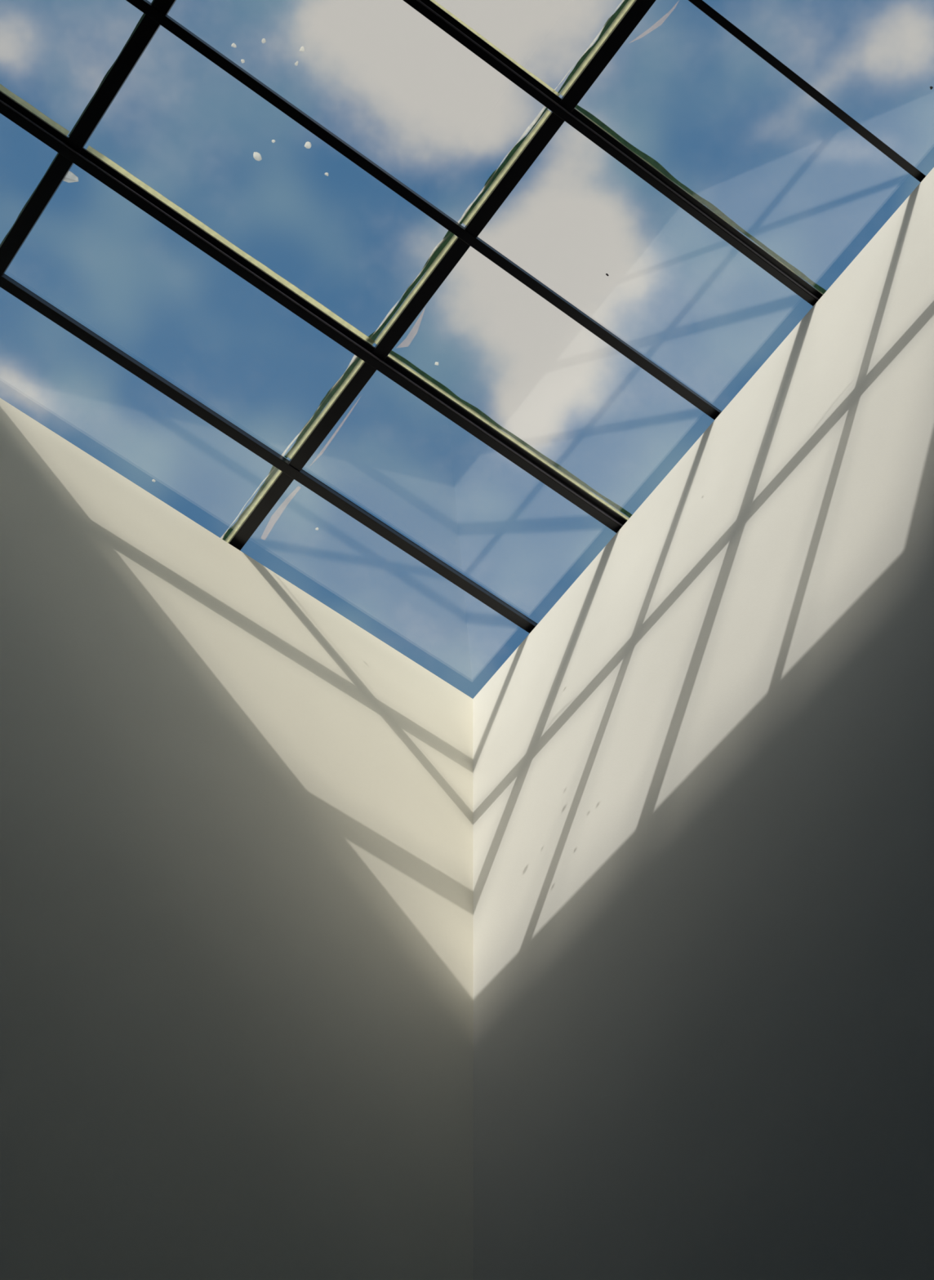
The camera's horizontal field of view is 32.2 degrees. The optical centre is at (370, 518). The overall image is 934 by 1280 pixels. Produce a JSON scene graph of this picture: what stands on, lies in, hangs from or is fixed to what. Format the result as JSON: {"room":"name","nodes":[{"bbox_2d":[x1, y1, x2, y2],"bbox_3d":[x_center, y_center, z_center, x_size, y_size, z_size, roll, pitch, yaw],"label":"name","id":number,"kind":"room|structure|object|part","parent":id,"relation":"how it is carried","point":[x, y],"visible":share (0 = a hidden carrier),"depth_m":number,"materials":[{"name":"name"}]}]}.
{"room":"skylit atrium","nodes":[
{"label":"skylit atrium","id":0,"kind":"room"},
{"bbox_2d":[0,397,473,1279],"bbox_3d":[-2.926,0.275,2.701,8.100,7.616,0.300,34,-69,-10],"label":"wall","id":1,"kind":"structure","parent":0,"point":[236,884],"depth_m":4.64,"materials":[{"name":"beige paint"}]},
{"bbox_2d":[472,167,933,1279],"bbox_3d":[2.589,-0.562,1.998,0.300,7.612,7.800,34,-69,-10],"label":"wall","id":2,"kind":"structure","parent":0,"point":[703,779],"depth_m":4.33,"materials":[{"name":"white paint"}]},
{"bbox_3d":[-0.497,-4.210,4.613,7.800,0.553,7.800,34,-69,-10],"label":"ceiling","id":3,"kind":"structure","parent":0,"visible":0},
{"bbox_2d":[0,0,925,633],"bbox_3d":[0.030,-1.675,5.766,4.134,0.284,4.200,34,-69,-10],"label":"frame","id":4,"kind":"structure","parent":3,"relation":"attached to","point":[367,358],"depth_m":6.05,"materials":[{"name":"black paint"}]},
{"bbox_2d":[63,170,78,182],"bbox_3d":[-1.118,-1.268,6.025,0.055,0.007,0.047,34,-69,-10],"label":"paper scrap","id":5,"kind":"object","parent":4,"relation":"on","point":[70,177],"visible":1,"depth_m":6.02,"materials":[{"name":"white paper"}]},
{"bbox_3d":[-0.709,-0.780,6.228,1.320,0.072,0.537,34,-69,-10],"label":"glass pane","id":6,"kind":"part","parent":4,"relation":"part of","materials":[{"name":"clear glass"}]},
{"bbox_3d":[-1.034,-0.368,6.431,1.320,0.072,0.506,34,-69,-10],"label":"glass pane","id":7,"kind":"part","parent":4,"relation":"part of","materials":[{"name":"clear glass"}]},
{"bbox_2d":[253,151,262,160],"bbox_3d":[-0.419,-1.340,5.968,0.027,0.008,0.038,-24,-71,13],"label":"bird dropping","id":8,"kind":"object","parent":4,"relation":"on","point":[257,156],"visible":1,"depth_m":5.96,"materials":[{"name":"white"}]},
{"bbox_3d":[-0.364,-1.218,6.013,1.320,0.073,0.541,34,-69,-10],"label":"glass pane","id":9,"kind":"part","parent":4,"relation":"part of","materials":[{"name":"clear glass"}]},
{"bbox_2d":[299,46,304,51],"bbox_3d":[-0.244,-1.686,5.801,0.019,0.008,0.020,34,-69,-10],"label":"bird dropping","id":10,"kind":"object","parent":4,"relation":"on","point":[302,48],"visible":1,"depth_m":5.80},
{"bbox_2d":[304,141,311,148],"bbox_3d":[-0.229,-1.376,5.944,0.025,0.008,0.026,34,-69,-10],"label":"bird dropping","id":11,"kind":"object","parent":4,"relation":"on","point":[308,144],"visible":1,"depth_m":5.94,"materials":[{"name":"white"}]},
{"bbox_3d":[0.303,-2.066,5.596,1.320,0.072,0.526,34,-69,-10],"label":"glass pane","id":12,"kind":"part","parent":4,"relation":"part of","materials":[{"name":"clear glass"}]},
{"bbox_3d":[1.419,-1.333,5.896,1.303,0.072,0.526,34,-69,-10],"label":"glass pane","id":13,"kind":"part","parent":4,"relation":"part of","materials":[{"name":"clear glass"}]}
]}

